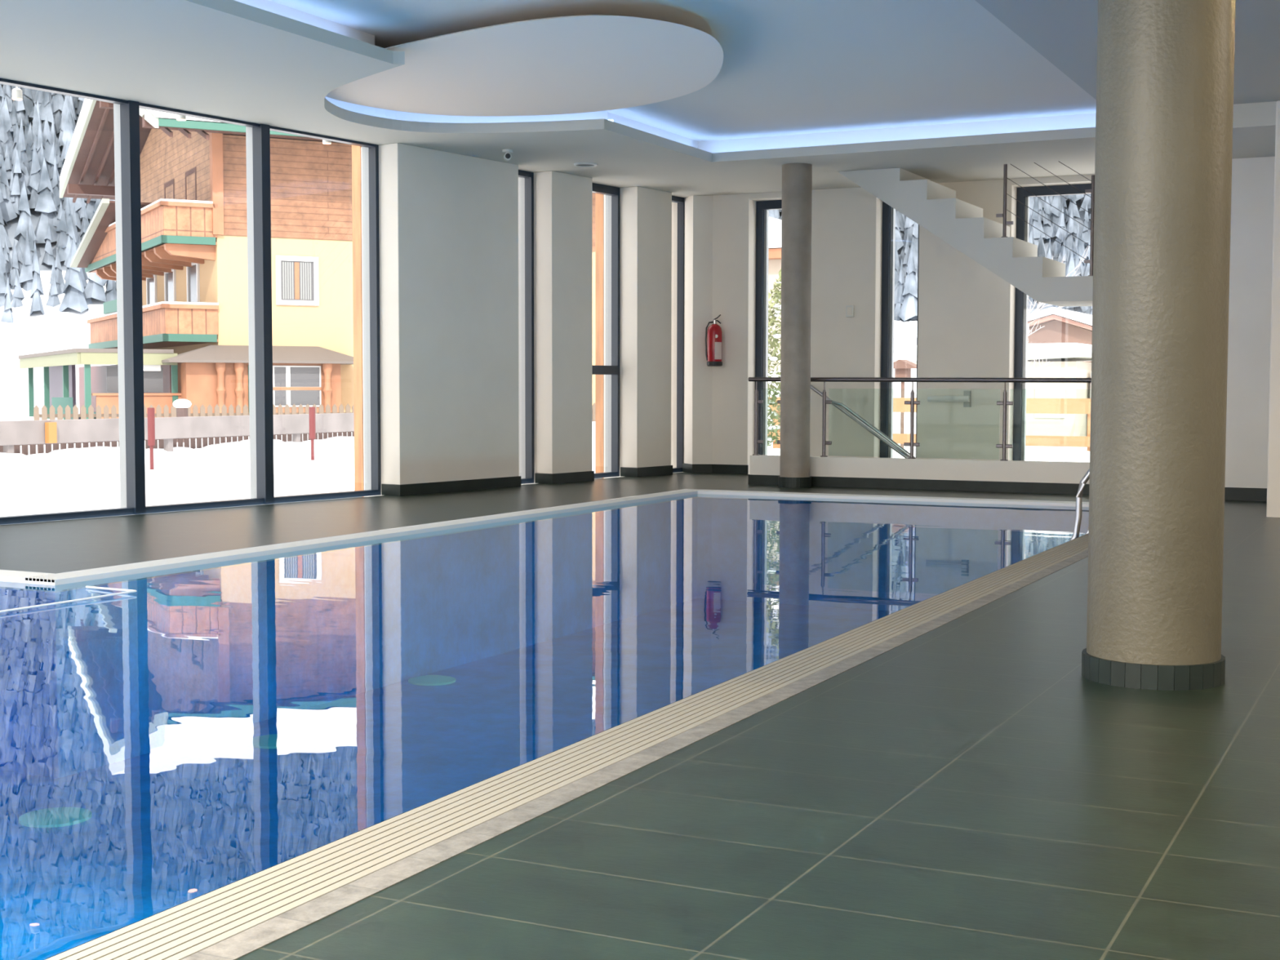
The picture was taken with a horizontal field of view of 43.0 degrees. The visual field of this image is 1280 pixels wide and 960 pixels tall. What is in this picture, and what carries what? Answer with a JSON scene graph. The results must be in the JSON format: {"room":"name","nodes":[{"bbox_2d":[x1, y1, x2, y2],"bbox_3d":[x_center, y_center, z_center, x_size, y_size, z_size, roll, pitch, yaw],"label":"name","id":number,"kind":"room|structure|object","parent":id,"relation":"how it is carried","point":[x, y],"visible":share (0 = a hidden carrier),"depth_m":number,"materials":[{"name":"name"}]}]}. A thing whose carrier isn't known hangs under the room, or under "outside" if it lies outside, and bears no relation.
{"room":"indoor swimming pool","nodes":[
{"label":"indoor swimming pool","id":0,"kind":"room"},
{"bbox_2d":[360,142,671,530],"bbox_3d":[-1.010,-1.278,15.309,0.420,3.220,4.130,2,4,34],"label":"wall","id":1,"kind":"structure","parent":0,"point":[448,222],"depth_m":14.53,"materials":[{"name":"white paint"}]},
{"bbox_2d":[0,78,381,524],"bbox_3d":[-6.399,-0.988,7.560,0.180,2.920,14.754,2,4,34],"label":"window","id":2,"kind":"structure","parent":1,"relation":"in","point":[126,113],"depth_m":12.49,"materials":[{"name":"grey"}]},
{"bbox_2d":[351,144,364,497],"bbox_3d":[-1.940,-1.527,14.393,0.099,3.820,1.598,2,4,34],"label":"cladding","id":3,"kind":"object","parent":1,"relation":"attached to","point":[356,150],"visible":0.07,"depth_m":13.74,"materials":[{"name":"wood"}]},
{"bbox_2d":[381,475,520,496],"bbox_3d":[-1.632,0.046,14.271,0.212,0.095,1.616,2,4,34],"label":"baseboard","id":4,"kind":"structure","parent":1,"relation":"attached to","point":[402,490],"depth_m":14.06,"materials":[{"name":"tile"}]},
{"bbox_2d":[518,169,534,484],"bbox_3d":[-1.207,-1.420,15.164,0.160,2.920,0.498,2,4,34],"label":"window","id":5,"kind":"structure","parent":1,"relation":"in","point":[526,179],"depth_m":15.33,"materials":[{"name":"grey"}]},
{"bbox_2d":[534,471,594,484],"bbox_3d":[-0.721,-0.029,15.602,0.212,0.095,0.665,2,4,34],"label":"baseboard","id":6,"kind":"structure","parent":1,"relation":"attached to","point":[564,477],"depth_m":15.42,"materials":[{"name":"tile"}]},
{"bbox_2d":[595,193,604,478],"bbox_3d":[-0.237,-1.668,16.881,0.099,3.820,0.636,2,4,34],"label":"cladding","id":7,"kind":"object","parent":1,"relation":"attached to","point":[599,198],"visible":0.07,"depth_m":16.62,"materials":[{"name":"wood"}]},
{"bbox_2d":[591,182,619,478],"bbox_3d":[-0.484,-1.479,16.212,0.170,2.920,0.769,2,4,34],"label":"window","id":8,"kind":"structure","parent":1,"relation":"in","point":[611,370],"depth_m":16.49,"materials":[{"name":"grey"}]},
{"bbox_2d":[620,465,672,476],"bbox_3d":[0.071,-0.095,16.759,0.212,0.095,0.654,2,4,34],"label":"baseboard","id":9,"kind":"structure","parent":1,"relation":"attached to","point":[666,469],"depth_m":16.56,"materials":[{"name":"tile"}]},
{"bbox_2d":[671,195,684,472],"bbox_3d":[0.277,-1.536,17.216,0.160,2.920,0.490,2,4,34],"label":"window","id":10,"kind":"structure","parent":1,"relation":"in","point":[680,201],"depth_m":17.36,"materials":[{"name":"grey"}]},
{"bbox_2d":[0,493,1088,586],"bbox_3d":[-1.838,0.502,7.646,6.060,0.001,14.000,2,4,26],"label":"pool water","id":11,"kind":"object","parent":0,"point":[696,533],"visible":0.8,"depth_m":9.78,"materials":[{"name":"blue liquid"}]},
{"bbox_2d":[0,586,136,613],"bbox_3d":[-2.800,0.543,6.737,0.365,0.018,1.715,2,4,26],"label":"rope","id":12,"kind":"object","parent":11,"relation":"on","point":[128,591],"visible":1,"depth_m":7.12,"materials":[{"name":"white fabric"}]},
{"bbox_2d":[0,472,1279,959],"bbox_3d":[-1.275,0.583,5.811,13.802,0.001,22.293,2,4,26],"label":"floor","id":13,"kind":"structure","parent":0,"point":[961,790],"depth_m":3.55,"materials":[{"name":"tile"}]},
{"bbox_2d":[0,490,1088,959],"bbox_3d":[-1.838,0.951,7.672,6.060,0.950,14.000,2,4,26],"label":"basin","id":14,"kind":"object","parent":13,"relation":"in","point":[165,745],"depth_m":8.56,"materials":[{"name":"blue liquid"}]},
{"bbox_2d":[26,488,702,582],"bbox_3d":[-1.173,0.302,11.117,0.191,0.050,7.580,2,4,26],"label":"pool edge","id":15,"kind":"object","parent":14,"relation":"on","point":[229,553],"visible":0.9,"depth_m":9.59,"materials":[{"name":"white"}]},
{"bbox_2d":[45,533,1088,959],"bbox_3d":[1.010,0.581,6.350,0.191,0.050,14.200,2,4,26],"label":"grate","id":16,"kind":"object","parent":14,"relation":"attached to","point":[179,932],"visible":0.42,"depth_m":3.57,"materials":[{"name":"beige plastic"}]},
{"bbox_2d":[699,489,1088,503],"bbox_3d":[2.289,0.169,13.514,3.880,0.050,0.191,2,4,26],"label":"grate","id":17,"kind":"object","parent":14,"relation":"attached to","point":[972,499],"visible":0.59,"depth_m":13.58,"materials":[{"name":"white"}]},
{"bbox_2d":[181,549,1088,959],"bbox_3d":[1.135,0.564,6.287,0.075,0.012,14.200,2,4,26],"label":"strip","id":18,"kind":"object","parent":13,"relation":"on","point":[244,943],"visible":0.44,"depth_m":3.53,"materials":[{"name":"beige tile"}]},
{"bbox_2d":[777,163,812,488],"bbox_3d":[1.419,-1.394,14.786,0.304,2.920,0.304,2,4,26],"label":"round column","id":19,"kind":"structure","parent":13,"relation":"on","point":[797,178],"depth_m":14.68,"materials":[{"name":"grey paint"}]},
{"bbox_2d":[1070,468,1089,540],"bbox_3d":[2.975,0.495,10.160,0.539,1.288,0.508,2,4,26],"label":"pool ladder","id":20,"kind":"object","parent":13,"relation":"attached to","point":[1086,477],"visible":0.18,"depth_m":10.00,"materials":[{"name":"silver metal"}]},
{"bbox_2d":[1081,0,1235,690],"bbox_3d":[1.626,-0.831,5.061,0.434,2.920,0.434,2,4,26],"label":"round column","id":21,"kind":"structure","parent":13,"relation":"on","point":[1165,68],"depth_m":4.92,"materials":[{"name":"paint"}]},
{"bbox_2d":[1266,100,1279,517],"bbox_3d":[6.742,-1.029,11.223,4.315,3.220,1.630,2,4,26],"label":"wall pier","id":22,"kind":"object","parent":13,"relation":"on","point":[1273,510],"visible":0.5,"depth_m":11.45,"materials":[{"name":"white paint"}]},
{"bbox_2d":[0,0,1279,197],"bbox_3d":[-1.070,-2.375,5.708,14.102,0.080,22.593,2,4,26],"label":"ceiling","id":23,"kind":"structure","parent":0,"point":[227,59],"depth_m":10.79,"materials":[{"name":"grey paint"}]},
{"bbox_2d":[11,86,22,100],"bbox_3d":[-4.348,-2.751,11.332,0.072,0.190,0.072,2,4,26],"label":"spotlight","id":24,"kind":"object","parent":23,"relation":"attached to","point":[16,95],"visible":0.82,"depth_m":11.31,"materials":[{"name":"white plastic"}]},
{"bbox_2d":[176,114,186,120],"bbox_3d":[-3.448,-2.800,12.202,0.072,0.190,0.072,2,4,26],"label":"spotlight","id":25,"kind":"object","parent":23,"relation":"attached to","point":[180,117],"visible":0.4,"depth_m":12.18,"materials":[{"name":"white plastic"}]},
{"bbox_2d":[322,139,331,144],"bbox_3d":[-2.580,-2.866,13.377,0.072,0.190,0.072,2,4,26],"label":"spotlight","id":26,"kind":"object","parent":23,"relation":"attached to","point":[325,142],"visible":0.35,"depth_m":13.36,"materials":[{"name":"white plastic"}]},
{"bbox_2d":[502,149,512,160],"bbox_3d":[-1.121,-2.754,13.767,0.088,0.094,0.173,0,3,-7],"label":"security camera","id":27,"kind":"object","parent":23,"relation":"attached to","point":[507,157],"visible":1,"depth_m":13.74,"materials":[{"name":"white plastic"}]},
{"bbox_2d":[573,162,596,167],"bbox_3d":[-0.492,-2.842,14.634,0.210,0.017,0.210,2,4,26],"label":"ceiling speaker","id":28,"kind":"object","parent":23,"relation":"attached to","point":[576,164],"visible":1,"depth_m":14.62,"materials":[{"name":"white plastic"}]},
{"bbox_2d":[577,164,593,165],"bbox_3d":[-0.492,-2.846,14.634,0.170,0.008,0.170,2,4,26],"label":"grille","id":29,"kind":"object","parent":28,"relation":"attached to","point":[578,164],"depth_m":14.65,"materials":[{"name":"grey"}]},
{"bbox_2d":[837,160,1094,306],"bbox_3d":[3.619,-2.220,14.827,3.490,1.263,0.970,2,4,26],"label":"staircase","id":30,"kind":"structure","parent":23,"relation":"attached to","point":[935,207],"depth_m":14.64,"materials":[{"name":"white plaster"},{"name":"dark steel"}]},
{"bbox_2d":[1231,101,1276,159],"bbox_3d":[4.566,-2.622,12.256,0.585,0.165,1.650,2,4,26],"label":"bulkhead","id":31,"kind":"structure","parent":23,"relation":"attached to","point":[1254,124],"depth_m":11.62,"materials":[{"name":"grey paint"}]},
{"bbox_2d":[234,0,1096,153],"bbox_3d":[-1.069,-2.665,5.691,14.102,0.500,22.593,2,4,26],"label":"ceiling","id":32,"kind":"structure","parent":0,"point":[793,73],"depth_m":11.31,"materials":[{"name":"beige paint"}]},
{"bbox_2d":[325,14,723,115],"bbox_3d":[-0.799,-2.768,11.112,3.385,0.020,2.918,2,4,26],"label":"ceiling disc","id":33,"kind":"object","parent":32,"relation":"attached to","point":[586,63],"visible":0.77,"depth_m":10.88,"materials":[{"name":"beige paint"}]},
{"bbox_2d":[671,195,712,491],"bbox_3d":[0.556,-1.394,17.360,0.558,3.220,0.400,2,4,26],"label":"wall","id":34,"kind":"structure","parent":0,"point":[698,209],"depth_m":17.18,"materials":[{"name":"white paint"}]},
{"bbox_2d":[711,174,1094,491],"bbox_3d":[3.269,-0.367,16.129,5.450,5.120,0.300,2,4,26],"label":"wall","id":35,"kind":"structure","parent":0,"point":[966,311],"depth_m":16.40,"materials":[{"name":"white paint"}]},
{"bbox_2d":[705,314,722,366],"bbox_3d":[0.796,-1.463,17.009,0.192,0.540,0.169,-2,4,-33],"label":"fire extinguisher","id":36,"kind":"object","parent":35,"relation":"attached to","point":[713,357],"visible":1,"depth_m":16.95,"materials":[{"name":"red metal"}]},
{"bbox_2d":[715,342,721,359],"bbox_3d":[0.821,-1.350,16.953,0.089,0.180,0.015,-2,4,-34],"label":"print","id":37,"kind":"object","parent":36,"relation":"on","point":[717,344],"depth_m":16.94,"materials":[{"name":"white paper"}]},
{"bbox_2d":[682,462,748,474],"bbox_3d":[0.758,-0.118,17.169,0.784,0.095,0.180,2,4,33],"label":"baseboard","id":38,"kind":"structure","parent":35,"relation":"attached to","point":[686,468],"depth_m":17.19,"materials":[{"name":"tile"}]},
{"bbox_2d":[755,200,782,455],"bbox_3d":[1.471,-1.396,17.080,0.510,3.060,0.110,2,4,26],"label":"window","id":39,"kind":"structure","parent":35,"relation":"in","point":[762,207],"depth_m":17.12,"materials":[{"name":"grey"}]},
{"bbox_2d":[880,201,919,457],"bbox_3d":[2.678,-1.360,16.483,0.445,3.060,0.110,2,4,26],"label":"window","id":40,"kind":"structure","parent":35,"relation":"in","point":[888,212],"depth_m":16.51,"materials":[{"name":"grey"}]},
{"bbox_2d":[927,391,971,407],"bbox_3d":[3.046,-0.800,15.991,0.410,0.160,0.102,2,4,26],"label":"wall lamp","id":41,"kind":"object","parent":35,"relation":"attached to","point":[966,398],"visible":1,"depth_m":15.93,"materials":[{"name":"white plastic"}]},
{"bbox_2d":[1013,183,1091,460],"bbox_3d":[4.527,-1.304,15.569,1.850,3.060,0.110,2,4,26],"label":"window","id":42,"kind":"structure","parent":35,"relation":"in","point":[1022,195],"depth_m":15.91,"materials":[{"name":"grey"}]},
{"bbox_2d":[750,454,1089,502],"bbox_3d":[2.954,1.058,14.428,4.230,2.472,0.130,2,4,26],"label":"wall","id":43,"kind":"structure","parent":0,"point":[1020,471],"depth_m":14.44,"materials":[{"name":"white paint"}]},
{"bbox_2d":[747,474,1088,494],"bbox_3d":[2.918,0.053,14.308,4.242,0.092,0.012,2,4,26],"label":"baseboard","id":44,"kind":"structure","parent":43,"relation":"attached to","point":[832,482],"depth_m":14.45,"materials":[{"name":"tile"}]},
{"bbox_2d":[748,377,1091,461],"bbox_3d":[2.929,-0.543,14.348,4.250,0.734,0.066,2,4,26],"label":"glass balustrade","id":45,"kind":"object","parent":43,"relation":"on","point":[1004,446],"visible":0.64,"depth_m":14.58,"materials":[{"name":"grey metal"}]},
{"bbox_2d":[810,384,916,458],"bbox_3d":[2.431,-0.199,15.368,2.686,1.600,1.359,2,4,26],"label":"handrail","id":46,"kind":"object","parent":45,"relation":"attached to","point":[882,437],"visible":0.4,"depth_m":16.01,"materials":[{"name":"silver metal"}]},
{"bbox_2d":[1224,156,1275,488],"bbox_3d":[6.941,-1.083,12.171,4.800,3.220,0.250,2,4,26],"label":"wall","id":47,"kind":"structure","parent":0,"point":[1252,194],"depth_m":13.08,"materials":[{"name":"white paint"}]},
{"bbox_2d":[1224,487,1266,501],"bbox_3d":[4.978,0.118,13.127,0.500,0.105,0.015,2,4,26],"label":"baseboard","id":48,"kind":"structure","parent":47,"relation":"attached to","point":[1230,493],"depth_m":13.15,"materials":[{"name":"tile"}]},
{"label":"outside","id":49,"kind":"structure","parent":0,"visible":0},
{"bbox_2d":[0,120,1090,320],"bbox_3d":[7.954,-76.568,100.105,593.350,143.788,478.000,2,4,26],"label":"mountainside","id":50,"kind":"structure","parent":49,"point":[11,228],"depth_m":120.38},
{"bbox_2d":[0,84,1092,323],"bbox_3d":[-39.206,-84.413,216.912,335.190,140.078,281.263,2,4,26],"label":"conifer forest","id":51,"kind":"object","parent":50,"relation":"on","point":[32,161],"visible":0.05,"depth_m":120.27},
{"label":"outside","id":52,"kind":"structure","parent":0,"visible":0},
{"bbox_2d":[0,406,1087,516],"bbox_3d":[-13.573,-1.364,40.185,180.000,0.001,180.000,2,4,26],"label":"snow ground","id":53,"kind":"structure","parent":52,"point":[27,487],"depth_m":17.64,"materials":[{"name":"white snow"}]},
{"bbox_2d":[51,397,72,419],"bbox_3d":[-15.055,-1.821,42.337,0.520,0.660,0.860,-1,4,-19],"label":"garden chair","id":54,"kind":"object","parent":53,"relation":"on","point":[56,402],"visible":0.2,"depth_m":42.59,"materials":[{"name":"teal plastic"}]},
{"bbox_2d":[146,407,155,469],"bbox_3d":[-5.682,-0.480,18.886,0.084,0.720,0.084,2,4,26],"label":"pole","id":55,"kind":"object","parent":53,"relation":"on","point":[151,413],"visible":1,"depth_m":18.85,"materials":[{"name":"red"}]},
{"bbox_2d":[0,435,354,461],"bbox_3d":[-6.409,-0.464,25.506,1.574,0.355,15.335,2,4,26],"label":"snow drift","id":56,"kind":"object","parent":53,"relation":"on","point":[84,452],"visible":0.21,"depth_m":23.04,"materials":[{"name":"white snow"}]},
{"bbox_2d":[0,413,354,453],"bbox_3d":[-6.316,-0.755,25.444,0.140,0.510,16.000,2,4,26],"label":"fence","id":57,"kind":"object","parent":53,"relation":"on","point":[12,433],"visible":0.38,"depth_m":24.07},
{"bbox_2d":[44,422,57,443],"bbox_3d":[-7.943,-0.638,21.898,0.070,0.280,0.140,2,4,26],"label":"marker","id":58,"kind":"object","parent":57,"relation":"attached to","point":[51,428],"visible":1,"depth_m":21.86,"materials":[{"name":"yellow"}]},
{"bbox_2d":[0,431,354,455],"bbox_3d":[-6.689,-0.685,25.521,0.065,0.360,13.800,2,4,26],"label":"picket fence","id":59,"kind":"object","parent":53,"relation":"on","point":[305,436],"visible":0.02,"depth_m":24.79,"materials":[{"name":"wood"}]},
{"bbox_2d":[172,399,191,442],"bbox_3d":[-7.891,-1.025,27.998,0.320,0.748,0.304,2,4,26],"label":"garden lamp","id":60,"kind":"object","parent":53,"relation":"on","point":[181,405],"visible":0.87,"depth_m":27.90,"materials":[{"name":"white"}]},
{"bbox_2d":[17,98,595,419],"bbox_3d":[-10.215,-7.237,50.554,16.300,10.660,16.850,-2,4,-27],"label":"chalet","id":61,"kind":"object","parent":53,"relation":"on","point":[193,170],"visible":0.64,"depth_m":43.65,"materials":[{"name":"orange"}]},
{"bbox_2d":[91,393,181,418],"bbox_3d":[-12.856,-1.830,41.505,2.200,0.780,0.200,-2,4,-27],"label":"parapet wall","id":62,"kind":"structure","parent":61,"relation":"on","point":[101,399],"depth_m":41.55,"materials":[{"name":"brown wood"}]},
{"bbox_2d":[143,364,160,370],"bbox_3d":[-12.611,-2.873,41.628,0.600,0.150,0.200,-2,4,-27],"label":"lamp","id":63,"kind":"object","parent":61,"relation":"attached to","point":[146,367],"depth_m":41.57,"materials":[{"name":"grey"}]},
{"bbox_2d":[282,262,311,299],"bbox_3d":[-9.237,-5.363,43.721,0.774,0.990,0.010,-2,4,-27],"label":"curtain","id":64,"kind":"object","parent":61,"relation":"hanging from","point":[296,276],"depth_m":43.71,"materials":[{"name":"grey fabric"}]},
{"bbox_2d":[308,406,315,460],"bbox_3d":[-4.309,-0.611,21.361,0.084,0.700,0.084,2,4,26],"label":"pole","id":65,"kind":"object","parent":53,"relation":"on","point":[311,409],"visible":1,"depth_m":21.32,"materials":[{"name":"red"}]},
{"bbox_2d":[33,402,595,422],"bbox_3d":[-6.575,-1.719,42.008,17.200,0.520,0.081,-2,4,-27],"label":"fence","id":66,"kind":"object","parent":53,"relation":"on","point":[44,415],"visible":0.28,"depth_m":39.48,"materials":[{"name":"brown wood"}]},
{"bbox_2d":[767,268,781,446],"bbox_3d":[1.845,-1.413,19.789,0.916,2.503,0.937,2,4,26],"label":"tree","id":67,"kind":"object","parent":53,"relation":"on","point":[777,307],"visible":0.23,"depth_m":19.63,"materials":[{"name":"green plant"}]},
{"bbox_2d":[768,217,781,371],"bbox_3d":[4.277,-5.185,51.233,4.400,6.410,6.200,2,4,26],"label":"house","id":68,"kind":"structure","parent":53,"relation":"on","point":[775,224],"depth_m":48.48,"materials":[{"name":"beige paint"}]},
{"bbox_2d":[767,353,916,429],"bbox_3d":[6.995,-1.048,41.179,12.800,4.400,8.000,2,4,26],"label":"snow bank","id":69,"kind":"object","parent":53,"relation":"on","point":[896,385],"visible":0.02,"depth_m":37.98,"materials":[{"name":"white snow"}]},
{"bbox_2d":[893,320,916,353],"bbox_3d":[7.709,-3.250,47.964,2.450,2.935,3.000,2,4,26],"label":"snow bank","id":70,"kind":"object","parent":53,"relation":"on","point":[904,335],"visible":0.19,"depth_m":46.78,"materials":[{"name":"white snow"}]},
{"bbox_2d":[893,359,916,448],"bbox_3d":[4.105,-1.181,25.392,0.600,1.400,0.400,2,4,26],"label":"house","id":71,"kind":"structure","parent":53,"relation":"on","point":[902,367],"depth_m":25.29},
{"bbox_2d":[767,448,1089,462],"bbox_3d":[4.453,-0.247,22.071,10.250,0.373,1.226,2,4,26],"label":"snow drift","id":72,"kind":"object","parent":53,"relation":"on","point":[1066,455],"visible":0.09,"depth_m":21.41,"materials":[{"name":"white snow"}]},
{"bbox_2d":[767,396,1090,451],"bbox_3d":[4.185,-0.728,22.534,9.500,0.825,0.150,2,4,26],"label":"fence","id":73,"kind":"object","parent":53,"relation":"on","point":[1034,406],"visible":0.05,"depth_m":21.80,"materials":[{"name":"yellow wood"}]},
{"bbox_2d":[897,342,1092,436],"bbox_3d":[7.739,-1.699,31.244,4.700,1.770,3.450,2,4,26],"label":"shed","id":74,"kind":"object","parent":53,"relation":"on","point":[1068,359],"visible":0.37,"depth_m":29.71,"materials":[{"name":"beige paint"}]},
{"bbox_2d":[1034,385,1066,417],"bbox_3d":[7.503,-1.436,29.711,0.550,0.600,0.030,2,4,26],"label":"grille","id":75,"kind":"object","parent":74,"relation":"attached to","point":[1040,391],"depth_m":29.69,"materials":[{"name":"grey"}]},
{"bbox_2d":[1026,244,1089,374],"bbox_3d":[6.285,-2.262,27.281,2.389,3.356,1.928,1,3,16],"label":"bare tree","id":76,"kind":"object","parent":53,"relation":"on","point":[1029,317],"visible":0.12,"depth_m":27.35,"materials":[{"name":"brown plant"}]},
{"bbox_2d":[1026,306,1092,362],"bbox_3d":[12.363,-3.299,47.162,5.600,3.140,6.500,2,4,26],"label":"barn","id":77,"kind":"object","parent":53,"relation":"on","point":[1061,326],"visible":0.14,"depth_m":44.27,"materials":[{"name":"brown"}]},
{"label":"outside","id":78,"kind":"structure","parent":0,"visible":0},
{"bbox_2d":[0,271,917,406],"bbox_3d":[7.954,-76.568,100.105,593.350,143.788,478.000,2,4,26],"label":"snow slope","id":79,"kind":"structure","parent":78,"point":[55,330],"depth_m":98.79,"materials":[{"name":"white snow"}]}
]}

